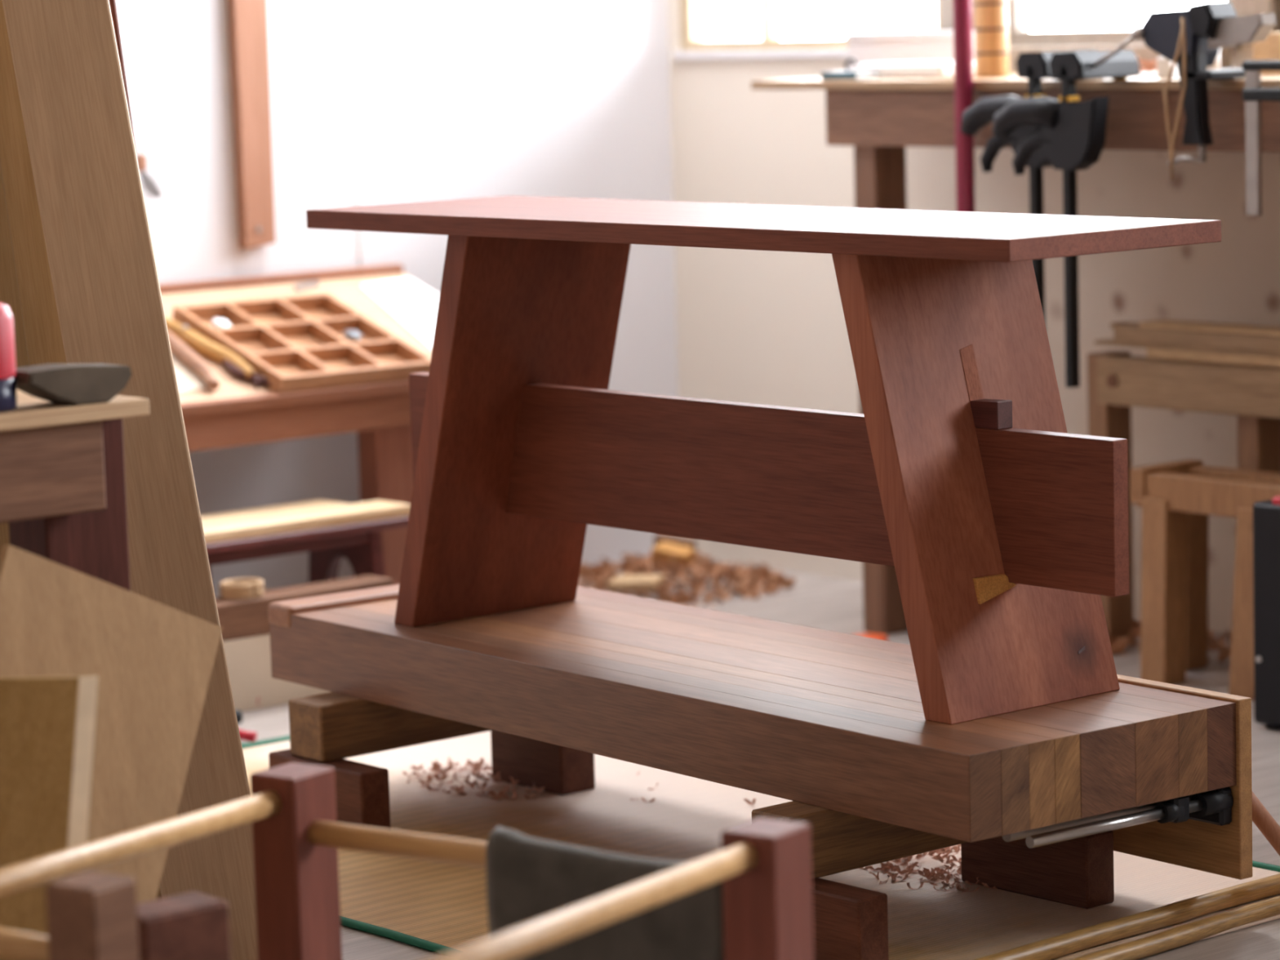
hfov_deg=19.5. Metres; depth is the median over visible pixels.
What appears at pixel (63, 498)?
table
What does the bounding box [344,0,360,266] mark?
wire
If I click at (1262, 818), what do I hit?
wooden stick
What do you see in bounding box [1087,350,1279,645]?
trestle
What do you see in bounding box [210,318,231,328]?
lump
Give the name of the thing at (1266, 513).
cabinet
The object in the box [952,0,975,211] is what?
pipe
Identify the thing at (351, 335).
pile
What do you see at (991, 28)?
bamboo culm
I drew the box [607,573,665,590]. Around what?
wood offcut
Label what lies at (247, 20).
wooden board
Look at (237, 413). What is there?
desk
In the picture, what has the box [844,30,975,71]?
box
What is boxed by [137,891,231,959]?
wooden post
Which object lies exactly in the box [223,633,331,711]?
wooden panel
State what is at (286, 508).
plank
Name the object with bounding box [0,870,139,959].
post
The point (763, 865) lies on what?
frame
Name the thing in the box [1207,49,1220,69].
bottle
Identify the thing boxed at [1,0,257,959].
leaning board
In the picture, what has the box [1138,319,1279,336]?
wood offcut
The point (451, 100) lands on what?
wall
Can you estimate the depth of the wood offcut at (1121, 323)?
4.96 m
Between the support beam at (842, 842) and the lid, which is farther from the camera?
the lid
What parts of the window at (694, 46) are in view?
sill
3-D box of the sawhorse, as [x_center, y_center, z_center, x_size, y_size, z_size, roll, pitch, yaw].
[0.785,0.128,4.669,0.144,0.272,0.402,-8,10,-40]
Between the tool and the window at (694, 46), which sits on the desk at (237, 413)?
the tool
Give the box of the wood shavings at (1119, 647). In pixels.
[1109,619,1231,662]
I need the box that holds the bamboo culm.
[973,0,1009,77]
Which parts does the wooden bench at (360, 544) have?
rail, seat, panel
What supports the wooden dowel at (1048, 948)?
on the floor mat
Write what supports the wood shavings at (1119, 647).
on the floor
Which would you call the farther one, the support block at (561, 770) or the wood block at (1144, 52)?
the wood block at (1144, 52)
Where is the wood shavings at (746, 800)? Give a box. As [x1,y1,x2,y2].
[630,771,755,804]
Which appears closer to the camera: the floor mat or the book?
the floor mat
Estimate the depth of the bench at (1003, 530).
3.64 m
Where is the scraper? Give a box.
[124,0,160,198]
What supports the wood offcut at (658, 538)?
on the wood shavings at (605, 571)
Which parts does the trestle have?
post, rail, post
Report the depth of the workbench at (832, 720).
3.57 m
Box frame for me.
[0,761,813,959]
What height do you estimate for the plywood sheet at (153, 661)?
0.480 m
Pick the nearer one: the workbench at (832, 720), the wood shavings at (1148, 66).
the workbench at (832, 720)
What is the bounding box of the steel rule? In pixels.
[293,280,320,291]
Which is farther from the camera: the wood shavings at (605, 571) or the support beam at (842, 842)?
the wood shavings at (605, 571)
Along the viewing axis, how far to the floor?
4.69 m
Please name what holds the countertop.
on the workbench at (880, 117)
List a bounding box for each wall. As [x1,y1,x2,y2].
[115,0,761,597]
[667,0,1279,634]
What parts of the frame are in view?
rod, leg, rod, rod, leg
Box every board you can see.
[0,0,161,899]
[0,168,29,554]
[0,675,97,959]
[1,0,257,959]
[109,0,138,164]
[215,574,393,640]
[1113,324,1279,352]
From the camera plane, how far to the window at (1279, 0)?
4.91 m
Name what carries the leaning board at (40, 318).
on the floor
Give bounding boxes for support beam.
[288,692,493,762]
[751,800,968,879]
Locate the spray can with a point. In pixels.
(8, 395)
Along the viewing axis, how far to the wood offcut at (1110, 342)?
4.83 m
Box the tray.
[844,57,975,78]
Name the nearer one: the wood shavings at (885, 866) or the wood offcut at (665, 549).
the wood shavings at (885, 866)
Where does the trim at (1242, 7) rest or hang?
attached to the wall at (766, 327)
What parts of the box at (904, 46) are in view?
lid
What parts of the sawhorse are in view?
leg, rail, leg, seat rail, seat rail, leg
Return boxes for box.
[172,293,431,393]
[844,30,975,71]
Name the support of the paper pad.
on the workbench at (880, 117)
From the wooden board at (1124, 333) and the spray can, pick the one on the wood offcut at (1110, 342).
the wooden board at (1124, 333)
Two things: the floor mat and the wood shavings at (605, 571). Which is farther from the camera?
the wood shavings at (605, 571)
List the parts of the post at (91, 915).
post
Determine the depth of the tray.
5.09 m
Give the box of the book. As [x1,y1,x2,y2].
[821,71,880,79]
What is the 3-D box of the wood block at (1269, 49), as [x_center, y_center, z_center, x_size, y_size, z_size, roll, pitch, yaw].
[0.846,-0.543,4.732,0.090,0.052,0.100,-8,10,-40]
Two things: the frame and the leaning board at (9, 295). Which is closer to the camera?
the frame
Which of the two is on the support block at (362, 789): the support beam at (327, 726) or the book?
the support beam at (327, 726)
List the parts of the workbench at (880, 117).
leg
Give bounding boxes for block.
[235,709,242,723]
[268,748,391,829]
[490,729,595,795]
[812,877,888,959]
[960,830,1114,908]
[1008,44,1231,73]
[1156,57,1177,78]
[1253,32,1279,74]
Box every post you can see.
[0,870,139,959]
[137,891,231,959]
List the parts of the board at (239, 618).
twine coil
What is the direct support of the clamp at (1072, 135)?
hanging from the workbench at (880, 117)
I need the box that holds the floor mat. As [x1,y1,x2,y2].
[241,730,1279,959]
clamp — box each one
[960,48,1097,319]
[991,49,1140,387]
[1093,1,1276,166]
[1241,60,1279,215]
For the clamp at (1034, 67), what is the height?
0.403 m
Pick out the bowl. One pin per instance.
(73, 384)
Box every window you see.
[672,0,939,59]
[1008,0,1242,49]
[1279,0,1279,32]
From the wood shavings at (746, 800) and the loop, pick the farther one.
the loop
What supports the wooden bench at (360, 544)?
on the floor
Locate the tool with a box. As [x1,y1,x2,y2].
[222,359,270,389]
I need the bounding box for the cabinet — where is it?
[1253,496,1279,729]
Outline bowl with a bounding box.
[15,363,132,404]
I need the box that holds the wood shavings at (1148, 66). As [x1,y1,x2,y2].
[1136,56,1157,72]
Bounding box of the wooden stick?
[1252,791,1279,855]
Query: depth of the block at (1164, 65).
4.70 m
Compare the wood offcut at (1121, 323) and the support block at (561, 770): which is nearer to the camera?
the support block at (561, 770)
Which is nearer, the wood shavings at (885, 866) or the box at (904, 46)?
the wood shavings at (885, 866)
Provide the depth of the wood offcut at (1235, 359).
4.79 m
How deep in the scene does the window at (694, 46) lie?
5.68 m
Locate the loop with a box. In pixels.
[1163,17,1186,180]
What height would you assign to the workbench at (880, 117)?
0.766 m
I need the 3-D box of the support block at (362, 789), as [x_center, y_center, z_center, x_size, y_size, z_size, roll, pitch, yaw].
[-0.338,0.339,4.042,0.038,0.071,0.173,-8,10,-40]
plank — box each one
[200,499,347,524]
[202,500,410,543]
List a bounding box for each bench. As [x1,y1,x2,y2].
[205,502,408,583]
[306,195,1221,724]
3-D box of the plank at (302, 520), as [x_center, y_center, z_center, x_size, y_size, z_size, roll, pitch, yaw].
[-0.459,0.055,4.890,0.345,0.014,0.075,-8,10,-40]
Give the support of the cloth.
hanging from the frame
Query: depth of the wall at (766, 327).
5.58 m
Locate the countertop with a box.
[751,73,1279,89]
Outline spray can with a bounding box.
[0,302,17,412]
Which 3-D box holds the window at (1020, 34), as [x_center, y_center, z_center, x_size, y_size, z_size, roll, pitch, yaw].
[0.647,-1.315,5.047,0.046,1.456,0.452,-8,10,-40]
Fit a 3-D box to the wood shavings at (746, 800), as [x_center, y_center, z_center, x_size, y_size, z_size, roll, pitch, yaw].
[0.055,0.342,4.177,0.167,0.008,0.450,-8,10,-40]
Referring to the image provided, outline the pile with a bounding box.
[342,329,361,342]
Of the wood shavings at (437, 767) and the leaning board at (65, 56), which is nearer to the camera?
the leaning board at (65, 56)
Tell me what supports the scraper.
hanging from the wall at (451, 100)
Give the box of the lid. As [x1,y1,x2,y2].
[853,633,888,640]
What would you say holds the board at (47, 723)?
on the floor
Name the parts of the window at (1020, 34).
sill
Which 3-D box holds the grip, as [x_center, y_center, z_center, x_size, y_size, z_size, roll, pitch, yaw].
[-0.482,0.311,4.538,0.023,0.016,0.038,-8,10,-40]
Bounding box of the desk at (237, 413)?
[160,263,439,585]
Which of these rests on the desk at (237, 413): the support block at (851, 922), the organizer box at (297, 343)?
the organizer box at (297, 343)
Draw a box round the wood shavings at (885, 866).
[859,844,996,891]
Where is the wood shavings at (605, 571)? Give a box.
[577,551,795,605]
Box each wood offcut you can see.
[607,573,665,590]
[651,540,696,571]
[653,533,696,549]
[1094,338,1279,357]
[1110,321,1138,328]
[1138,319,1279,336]
[1146,348,1279,368]
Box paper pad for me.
[1133,72,1178,76]
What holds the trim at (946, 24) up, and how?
attached to the wall at (766, 327)
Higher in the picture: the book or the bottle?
the bottle
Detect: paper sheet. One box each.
[172,353,208,393]
[360,277,439,349]
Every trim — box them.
[939,0,974,31]
[1231,0,1279,44]
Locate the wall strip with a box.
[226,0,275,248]
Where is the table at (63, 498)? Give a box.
[0,388,149,591]
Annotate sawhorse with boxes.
[1129,458,1279,701]
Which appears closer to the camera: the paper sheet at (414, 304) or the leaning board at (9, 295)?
the leaning board at (9, 295)
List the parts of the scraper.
cord, handle, blade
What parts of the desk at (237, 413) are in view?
saw handle, saw handle, leg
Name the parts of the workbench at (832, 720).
thread rod, guide rod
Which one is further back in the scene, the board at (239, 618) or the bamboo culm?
the bamboo culm
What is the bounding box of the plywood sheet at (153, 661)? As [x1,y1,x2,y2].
[0,544,222,903]
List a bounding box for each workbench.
[267,584,1252,879]
[751,73,1279,635]
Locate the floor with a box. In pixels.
[238,558,1279,959]
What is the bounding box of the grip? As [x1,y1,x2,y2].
[239,728,257,742]
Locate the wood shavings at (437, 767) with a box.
[402,756,544,799]
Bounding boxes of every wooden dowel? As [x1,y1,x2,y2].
[971,873,1279,959]
[1070,895,1279,959]
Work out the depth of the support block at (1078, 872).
3.61 m
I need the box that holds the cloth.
[485,826,724,959]
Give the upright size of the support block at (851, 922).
0.071 m
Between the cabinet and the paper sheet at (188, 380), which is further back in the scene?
the paper sheet at (188, 380)
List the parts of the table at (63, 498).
leg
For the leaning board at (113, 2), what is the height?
1.221 m

